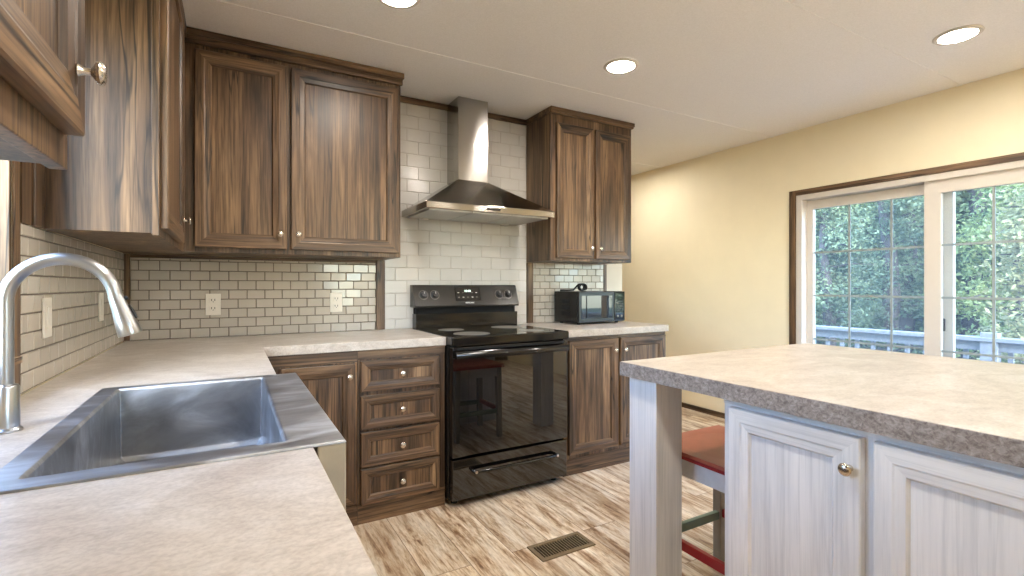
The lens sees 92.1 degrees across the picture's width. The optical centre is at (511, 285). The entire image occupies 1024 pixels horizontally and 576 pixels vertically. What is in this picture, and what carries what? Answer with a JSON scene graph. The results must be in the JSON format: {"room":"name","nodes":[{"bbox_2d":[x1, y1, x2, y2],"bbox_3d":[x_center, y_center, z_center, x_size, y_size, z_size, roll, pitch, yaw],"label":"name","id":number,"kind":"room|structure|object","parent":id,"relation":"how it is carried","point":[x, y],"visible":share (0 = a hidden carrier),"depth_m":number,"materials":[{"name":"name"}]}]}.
{"room":"kitchen","nodes":[
{"label":"kitchen","id":0,"kind":"room"},
{"bbox_2d":[20,225,122,395],"bbox_3d":[-1.453,-0.012,1.498,0.100,2.410,8.200,0,0,-30],"label":"wall","id":1,"kind":"structure","parent":0,"point":[31,389],"depth_m":1.63,"materials":[{"name":"paint"}]},
{"bbox_2d":[0,160,22,364],"bbox_3d":[-1.081,-0.347,0.861,0.121,1.082,0.797,0,0,-30],"label":"window","id":2,"kind":"structure","parent":1,"relation":"in","point":[5,165],"depth_m":1.21,"materials":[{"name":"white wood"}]},
{"bbox_2d":[12,161,19,384],"bbox_3d":[-1.249,-0.330,1.245,0.005,1.214,0.039,0,0,-30],"label":"trim","id":3,"kind":"structure","parent":1,"relation":"attached to","point":[15,164],"depth_m":1.24,"materials":[{"name":"brown wood"}]},
{"bbox_2d":[20,162,31,225],"bbox_3d":[-1.276,-0.684,1.294,0.008,1.046,0.069,0,0,-30],"label":"trim","id":4,"kind":"structure","parent":1,"relation":"attached to","point":[25,167],"depth_m":1.29,"materials":[{"name":"brown wood"}]},
{"bbox_2d":[30,163,44,227],"bbox_3d":[-1.309,-0.684,1.361,0.016,1.046,0.077,0,0,-30],"label":"trim","id":5,"kind":"structure","parent":1,"relation":"attached to","point":[38,170],"depth_m":1.35,"materials":[{"name":"brown wood"}]},
{"bbox_2d":[0,0,107,169],"bbox_3d":[-0.484,-0.667,0.240,0.323,1.024,0.855,0,0,-30],"label":"upper cabinet","id":6,"kind":"object","parent":1,"relation":"attached to","point":[43,70],"visible":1,"depth_m":0.56,"materials":[{"name":"brown wood"}]},
{"bbox_2d":[20,223,123,393],"bbox_3d":[-1.601,0.059,1.867,0.008,0.438,1.384,0,0,-30],"label":"tile backsplash","id":7,"kind":"structure","parent":1,"relation":"attached to","point":[78,335],"depth_m":1.56,"materials":[{"name":"tile"}]},
{"bbox_2d":[42,298,51,338],"bbox_3d":[-1.344,0.093,1.431,0.009,0.115,0.070,0,0,-30],"label":"light switch","id":8,"kind":"object","parent":7,"relation":"attached to","point":[46,302],"visible":1,"depth_m":1.42,"materials":[{"name":"beige plastic"}]},
{"bbox_2d":[98,293,103,321],"bbox_3d":[-1.681,0.088,2.024,0.009,0.115,0.070,0,0,-30],"label":"light switch","id":9,"kind":"object","parent":7,"relation":"attached to","point":[100,295],"visible":1,"depth_m":2.00,"materials":[{"name":"beige plastic"}]},
{"bbox_2d":[43,0,191,254],"bbox_3d":[-1.489,-0.685,2.007,0.321,1.060,1.254,0,0,-30],"label":"upper cabinet","id":10,"kind":"object","parent":1,"relation":"attached to","point":[121,188],"visible":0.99,"depth_m":1.50,"materials":[{"name":"brown wood"}]},
{"bbox_2d":[123,102,621,341],"bbox_3d":[-0.543,-0.012,3.337,3.300,2.410,0.100,0,0,-30],"label":"wall","id":11,"kind":"structure","parent":0,"point":[614,271],"depth_m":3.81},
{"bbox_2d":[123,254,129,340],"bbox_3d":[-1.937,0.059,2.481,0.030,0.436,0.012,0,0,-30],"label":"trim","id":12,"kind":"structure","parent":11,"relation":"attached to","point":[126,259],"depth_m":2.48,"materials":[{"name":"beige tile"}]},
{"bbox_2d":[130,254,375,262],"bbox_3d":[-1.388,-0.150,2.793,1.231,0.018,0.012,0,0,-30],"label":"trim","id":13,"kind":"structure","parent":11,"relation":"attached to","point":[131,255],"depth_m":2.74,"materials":[{"name":"brown wood"}]},
{"bbox_2d":[131,258,375,340],"bbox_3d":[-1.389,0.069,2.795,1.230,0.418,0.008,0,0,-30],"label":"tile backsplash","id":14,"kind":"structure","parent":11,"relation":"attached to","point":[168,296],"depth_m":2.75,"materials":[{"name":"tile"}]},
{"bbox_2d":[206,294,220,314],"bbox_3d":[-1.609,0.102,2.661,0.070,0.115,0.008,0,0,-30],"label":"wall outlet","id":15,"kind":"object","parent":14,"relation":"attached to","point":[213,301],"visible":1,"depth_m":2.66,"materials":[{"name":"beige plastic"}]},
{"bbox_2d":[209,298,216,302],"bbox_3d":[-1.608,0.080,2.658,0.034,0.028,0.002,0,0,-30],"label":"receptacle","id":16,"kind":"object","parent":15,"relation":"attached to","point":[211,300],"depth_m":2.66,"materials":[{"name":"beige plastic"}]},
{"bbox_2d":[209,306,216,310],"bbox_3d":[-1.608,0.124,2.658,0.034,0.028,0.002,0,0,-30],"label":"receptacle","id":17,"kind":"object","parent":15,"relation":"attached to","point":[211,308],"depth_m":2.66,"materials":[{"name":"beige plastic"}]},
{"bbox_2d":[330,293,341,311],"bbox_3d":[-1.058,0.102,2.974,0.070,0.115,0.008,0,0,-30],"label":"wall outlet","id":18,"kind":"object","parent":14,"relation":"attached to","point":[335,298],"visible":1,"depth_m":2.97,"materials":[{"name":"beige plastic"}]},
{"bbox_2d":[183,26,403,259],"bbox_3d":[-1.164,-0.690,2.704,1.077,1.057,0.365,0,0,-30],"label":"upper cabinet","id":19,"kind":"object","parent":11,"relation":"attached to","point":[290,153],"visible":0.93,"depth_m":2.55,"materials":[{"name":"brown wood"}]},
{"bbox_2d":[376,260,384,329],"bbox_3d":[-0.828,0.059,3.110,0.052,0.436,0.014,0,0,-30],"label":"trim","id":20,"kind":"structure","parent":11,"relation":"attached to","point":[380,264],"depth_m":3.10,"materials":[{"name":"brown wood"}]},
{"bbox_2d":[385,102,525,328],"bbox_3d":[-0.349,-0.450,3.385,1.048,1.455,0.008,0,0,-30],"label":"tile backsplash","id":21,"kind":"structure","parent":11,"relation":"attached to","point":[432,252],"depth_m":3.31,"materials":[{"name":"tile"}]},
{"bbox_2d":[400,96,525,124],"bbox_3d":[-0.346,-1.198,3.379,1.040,0.037,0.022,0,0,-30],"label":"trim","id":22,"kind":"structure","parent":11,"relation":"attached to","point":[403,99],"depth_m":3.30,"materials":[{"name":"brown wood"}]},
{"bbox_2d":[402,96,554,225],"bbox_3d":[-0.215,-0.819,3.187,0.874,0.789,0.468,0,0,-30],"label":"range hood","id":23,"kind":"object","parent":11,"relation":"attached to","point":[467,196],"visible":1,"depth_m":3.18,"materials":[{"name":"silver metal"}]},
{"bbox_2d":[526,263,532,322],"bbox_3d":[0.132,0.054,3.655,0.052,0.446,0.014,0,0,-30],"label":"trim","id":24,"kind":"structure","parent":11,"relation":"attached to","point":[529,266],"depth_m":3.65,"materials":[{"name":"brown wood"}]},
{"bbox_2d":[533,263,602,322],"bbox_3d":[0.448,0.054,3.838,0.674,0.447,0.008,0,0,-30],"label":"tile backsplash","id":25,"kind":"structure","parent":11,"relation":"attached to","point":[548,278],"depth_m":3.76,"materials":[{"name":"tile"}]},
{"bbox_2d":[526,106,634,263],"bbox_3d":[0.515,-0.693,3.657,0.756,1.044,0.365,0,0,-30],"label":"upper cabinet","id":26,"kind":"object","parent":11,"relation":"attached to","point":[579,163],"visible":1,"depth_m":3.50,"materials":[{"name":"brown wood"}]},
{"bbox_2d":[603,265,606,290],"bbox_3d":[0.754,0.054,4.009,0.024,0.446,0.014,0,0,-30],"label":"trim","id":27,"kind":"structure","parent":11,"relation":"attached to","point":[604,266],"depth_m":4.00,"materials":[{"name":"white wood"}]},
{"bbox_2d":[353,407,724,575],"bbox_3d":[0.481,1.243,2.597,4.550,0.100,8.400,0,0,-30],"label":"floor","id":28,"kind":"structure","parent":0,"point":[490,534],"depth_m":2.40,"materials":[{"name":"brown wood"}]},
{"bbox_2d":[268,351,357,525],"bbox_3d":[-1.085,0.759,2.592,0.418,0.868,0.637,0,0,-30],"label":"base cabinet","id":29,"kind":"object","parent":28,"relation":"on","point":[331,378],"visible":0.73,"depth_m":2.41,"materials":[{"name":"brown wood"}]},
{"bbox_2d":[357,345,444,524],"bbox_3d":[-0.701,0.759,2.810,0.463,0.868,0.637,0,0,-30],"label":"base cabinet","id":30,"kind":"object","parent":28,"relation":"on","point":[401,391],"visible":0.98,"depth_m":2.55,"materials":[{"name":"brown wood"}]},
{"bbox_2d":[410,285,569,503],"bbox_3d":[-0.144,0.595,3.070,0.770,1.197,0.736,0,0,-30],"label":"electric range","id":31,"kind":"object","parent":28,"relation":"on","point":[506,381],"visible":0.98,"depth_m":2.83,"materials":[{"name":"black metal"}]},
{"bbox_2d":[417,325,568,346],"bbox_3d":[-0.129,0.299,3.051,0.762,0.050,0.584,0,0,-30],"label":"cooktop","id":32,"kind":"object","parent":31,"relation":"in","point":[500,335],"depth_m":2.87,"materials":[{"name":"black glass"}]},
{"bbox_2d":[527,531,595,561],"bbox_3d":[0.226,1.189,2.257,0.290,0.007,0.138,0,0,-30],"label":"floor vent","id":33,"kind":"object","parent":28,"relation":"in","point":[571,543],"visible":1,"depth_m":2.25,"materials":[{"name":"brown metal"}]},
{"bbox_2d":[562,331,665,476],"bbox_3d":[0.571,0.759,3.532,0.886,0.868,0.637,0,0,-30],"label":"base cabinet","id":34,"kind":"object","parent":28,"relation":"on","point":[598,396],"visible":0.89,"depth_m":3.22,"materials":[{"name":"brown wood"}]},
{"bbox_2d":[517,321,668,337],"bbox_3d":[0.567,0.301,3.544,0.898,0.045,0.619,0,0,-30],"label":"countertop","id":35,"kind":"structure","parent":34,"relation":"on","point":[610,327],"depth_m":3.36,"materials":[{"name":"laminate"}]},
{"bbox_2d":[554,283,624,324],"bbox_3d":[0.584,0.131,3.719,0.453,0.296,0.287,0,0,-33],"label":"microwave oven","id":36,"kind":"object","parent":35,"relation":"on","point":[581,306],"visible":1,"depth_m":3.60,"materials":[{"name":"black plastic"}]},
{"bbox_2d":[682,425,724,574],"bbox_3d":[0.830,0.904,1.902,0.428,0.579,0.416,0,0,-30],"label":"counter stool","id":37,"kind":"object","parent":28,"relation":"on","point":[703,449],"visible":0.35,"depth_m":1.86,"materials":[{"name":"red wood"}]},
{"bbox_2d":[724,399,1023,575],"bbox_3d":[1.302,0.761,1.018,0.823,0.864,1.444,0,0,-30],"label":"base cabinet","id":38,"kind":"object","parent":28,"relation":"on","point":[804,496],"visible":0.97,"depth_m":1.14,"materials":[{"name":"white wood"}]},
{"bbox_2d":[620,343,1023,575],"bbox_3d":[1.384,0.736,1.282,1.191,0.914,1.904,0,0,-30],"label":"countertop","id":39,"kind":"structure","parent":38,"relation":"on","point":[975,408],"depth_m":1.57,"materials":[{"name":"laminate"}]},
{"bbox_3d":[-0.180,0.759,0.000,0.611,0.868,1.178,0,0,-30],"label":"base cabinet","id":40,"kind":"object","parent":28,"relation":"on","visible":0},
{"bbox_2d":[0,329,445,575],"bbox_3d":[-0.404,0.301,1.266,1.476,0.045,3.621,0,0,-30],"label":"countertop","id":41,"kind":"structure","parent":40,"relation":"on","point":[281,513],"depth_m":0.63,"materials":[{"name":"laminate"}]},
{"bbox_2d":[0,253,141,434],"bbox_3d":[-0.900,0.107,0.982,0.266,0.344,0.049,0,0,-30],"label":"kitchen faucet","id":42,"kind":"object","parent":41,"relation":"on","point":[126,323],"visible":1,"depth_m":0.95,"materials":[{"name":"silver metal"}]},
{"bbox_2d":[0,373,345,510],"bbox_3d":[-0.695,0.386,1.098,0.480,0.224,0.780,0,0,-30],"label":"sink","id":43,"kind":"object","parent":41,"relation":"in","point":[138,429],"visible":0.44,"depth_m":1.21,"materials":[{"name":"metal"}]},
{"bbox_2d":[182,0,1023,175],"bbox_3d":[0.481,-1.267,2.597,4.550,0.100,8.400,0,0,-30],"label":"ceiling","id":44,"kind":"structure","parent":0,"point":[767,67],"depth_m":2.56,"materials":[{"name":"paint"}]},
{"bbox_2d":[379,0,420,8],"bbox_3d":[-0.478,-1.212,2.069,0.192,0.009,0.192,0,0,-30],"label":"recessed light","id":45,"kind":"object","parent":44,"relation":"in","point":[397,4],"visible":1,"depth_m":2.12,"materials":[{"name":"white plastic"}]},
{"bbox_2d":[203,0,773,137],"bbox_3d":[0.253,-1.216,2.979,4.330,0.004,0.028,0,0,-30],"label":"trim","id":46,"kind":"structure","parent":44,"relation":"attached to","point":[212,1],"depth_m":2.64,"materials":[{"name":"paint"}]},
{"bbox_2d":[603,58,638,73],"bbox_3d":[0.603,-1.212,2.732,0.192,0.009,0.192,0,0,-30],"label":"recessed light","id":47,"kind":"object","parent":44,"relation":"in","point":[620,65],"visible":1,"depth_m":2.72,"materials":[{"name":"white plastic"}]},
{"bbox_2d":[631,162,661,167],"bbox_3d":[-0.343,-1.216,4.026,4.330,0.004,0.028,0,0,-30],"label":"trim","id":48,"kind":"structure","parent":44,"relation":"attached to","point":[631,162],"depth_m":5.00,"materials":[{"name":"paint"}]},
{"bbox_2d":[771,0,961,86],"bbox_3d":[0.843,-1.216,1.940,4.330,0.004,0.028,0,0,-30],"label":"trim","id":49,"kind":"structure","parent":44,"relation":"attached to","point":[784,3],"depth_m":2.44,"materials":[{"name":"paint"}]},
{"bbox_2d":[932,24,984,45],"bbox_3d":[2.161,-1.212,2.395,0.192,0.009,0.192,0,0,-30],"label":"recessed light","id":50,"kind":"object","parent":44,"relation":"in","point":[967,32],"visible":1,"depth_m":2.38,"materials":[{"name":"white plastic"}]},
{"bbox_2d":[622,68,1023,412],"bbox_3d":[2.407,-0.012,3.691,0.120,2.410,8.200,0,0,-30],"label":"wall","id":51,"kind":"structure","parent":0,"point":[709,263],"depth_m":4.19,"materials":[{"name":"paint"}]},
{"bbox_2d":[682,402,724,418],"bbox_3d":[1.263,1.171,5.571,0.012,0.045,3.800,0,0,-30],"label":"baseboard","id":52,"kind":"structure","parent":51,"relation":"attached to","point":[684,405],"depth_m":4.63,"materials":[{"name":"brown wood"}]},
{"bbox_2d":[789,152,1023,361],"bbox_3d":[2.714,0.225,3.143,0.148,1.936,1.849,0,0,-30],"label":"door","id":53,"kind":"structure","parent":51,"relation":"in","point":[939,186],"depth_m":3.17,"materials":[{"name":"white plastic"}]},
{"bbox_2d":[813,199,923,351],"bbox_3d":[2.532,0.238,3.491,0.007,1.659,0.780,0,0,-30],"label":"grille","id":54,"kind":"object","parent":53,"relation":"attached to","point":[849,203],"depth_m":3.60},
{"bbox_2d":[941,186,1023,361],"bbox_3d":[2.878,0.243,2.786,0.007,1.649,0.728,0,0,-30],"label":"grille","id":55,"kind":"object","parent":53,"relation":"attached to","point":[963,188],"depth_m":2.89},
{"label":"outside","id":56,"kind":"structure","parent":0,"visible":0},
{"bbox_3d":[3.307,1.413,4.317,2.024,0.040,8.000,0,0,-30],"label":"deck","id":57,"kind":"object","parent":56,"visible":0},
{"bbox_2d":[815,325,1023,363],"bbox_3d":[4.158,0.910,4.800,0.140,0.965,7.800,0,0,-30],"label":"deck railing","id":58,"kind":"object","parent":57,"relation":"on","point":[983,342],"visible":0.1,"depth_m":4.94,"materials":[{"name":"white wood"}]},
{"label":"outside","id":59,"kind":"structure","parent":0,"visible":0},
{"bbox_3d":[4.568,2.143,6.183,65.000,0.100,60.000,0,0,-30],"label":"ground","id":60,"kind":"structure","parent":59,"visible":0},
{"bbox_2d":[815,209,844,322],"bbox_3d":[8.131,-2.717,13.784,2.031,9.662,1.773,0,0,-35],"label":"cedar tree","id":61,"kind":"object","parent":60,"relation":"on","point":[817,209],"visible":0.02,"depth_m":13.54,"materials":[{"name":"green plant"}]},
{"bbox_2d":[834,258,846,326],"bbox_3d":[15.979,-4.910,24.232,2.255,14.062,2.405,0,0,-30],"label":"cedar tree","id":62,"kind":"object","parent":60,"relation":"on","point":[838,325],"visible":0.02,"depth_m":23.75,"materials":[{"name":"green plant"}]},
{"bbox_2d":[831,213,856,324],"bbox_3d":[13.372,-4.283,19.166,2.339,12.803,2.042,0,0,39],"label":"cedar tree","id":63,"kind":"object","parent":60,"relation":"on","point":[833,213],"visible":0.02,"depth_m":19.17,"materials":[{"name":"green plant"}]},
{"bbox_2d":[815,202,896,346],"bbox_3d":[5.548,-0.529,8.664,2.094,5.267,2.038,0,0,-30],"label":"cedar tree","id":64,"kind":"object","parent":60,"relation":"on","point":[825,277],"visible":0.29,"depth_m":8.46,"materials":[{"name":"green plant"}]},
{"bbox_2d":[838,202,895,348],"bbox_3d":[10.564,-3.159,14.450,2.128,10.540,1.841,0,0,-45],"label":"cedar tree","id":65,"kind":"object","parent":60,"relation":"on","point":[857,215],"visible":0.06,"depth_m":14.34,"materials":[{"name":"green plant"}]},
{"bbox_2d":[863,196,923,354],"bbox_3d":[9.400,-2.584,11.693,2.141,9.410,1.892,0,0,-34],"label":"cedar tree","id":66,"kind":"object","parent":60,"relation":"on","point":[915,282],"visible":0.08,"depth_m":11.44,"materials":[{"name":"green plant"}]},
{"bbox_2d":[836,195,958,353],"bbox_3d":[7.538,-1.698,9.991,2.029,7.618,1.970,0,0,0],"label":"cedar tree","id":67,"kind":"object","parent":60,"relation":"on","point":[883,220],"visible":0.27,"depth_m":9.77,"materials":[{"name":"green plant"}]},
{"bbox_2d":[899,210,923,329],"bbox_3d":[14.536,-3.922,17.117,2.113,12.076,2.248,0,0,19],"label":"cedar tree","id":68,"kind":"object","parent":60,"relation":"on","point":[918,318],"visible":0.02,"depth_m":16.84,"materials":[{"name":"green plant"}]},
{"bbox_2d":[917,186,1022,359],"bbox_3d":[11.782,-3.391,12.586,2.252,11.023,1.990,0,0,33],"label":"cedar tree","id":69,"kind":"object","parent":60,"relation":"on","point":[963,197],"visible":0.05,"depth_m":12.37,"materials":[{"name":"green plant"}]},
{"bbox_2d":[919,183,1023,362],"bbox_3d":[6.783,-0.677,6.587,1.918,5.575,1.983,0,0,-30],"label":"cedar tree","id":70,"kind":"object","parent":60,"relation":"on","point":[979,228],"visible":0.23,"depth_m":6.75,"materials":[{"name":"green plant"}]},
{"bbox_2d":[956,190,998,325],"bbox_3d":[13.391,-3.813,14.174,2.066,11.885,2.003,0,0,-16],"label":"cedar tree","id":71,"kind":"object","parent":60,"relation":"on","point":[958,212],"visible":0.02,"depth_m":14.32,"materials":[{"name":"green plant"}]},
{"bbox_2d":[971,183,1023,364],"bbox_3d":[5.669,0.383,5.171,1.753,3.435,1.526,0,0,-30],"label":"cedar tree","id":72,"kind":"object","parent":60,"relation":"on","point":[1017,248],"visible":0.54,"depth_m":5.29,"materials":[{"name":"green plant"}]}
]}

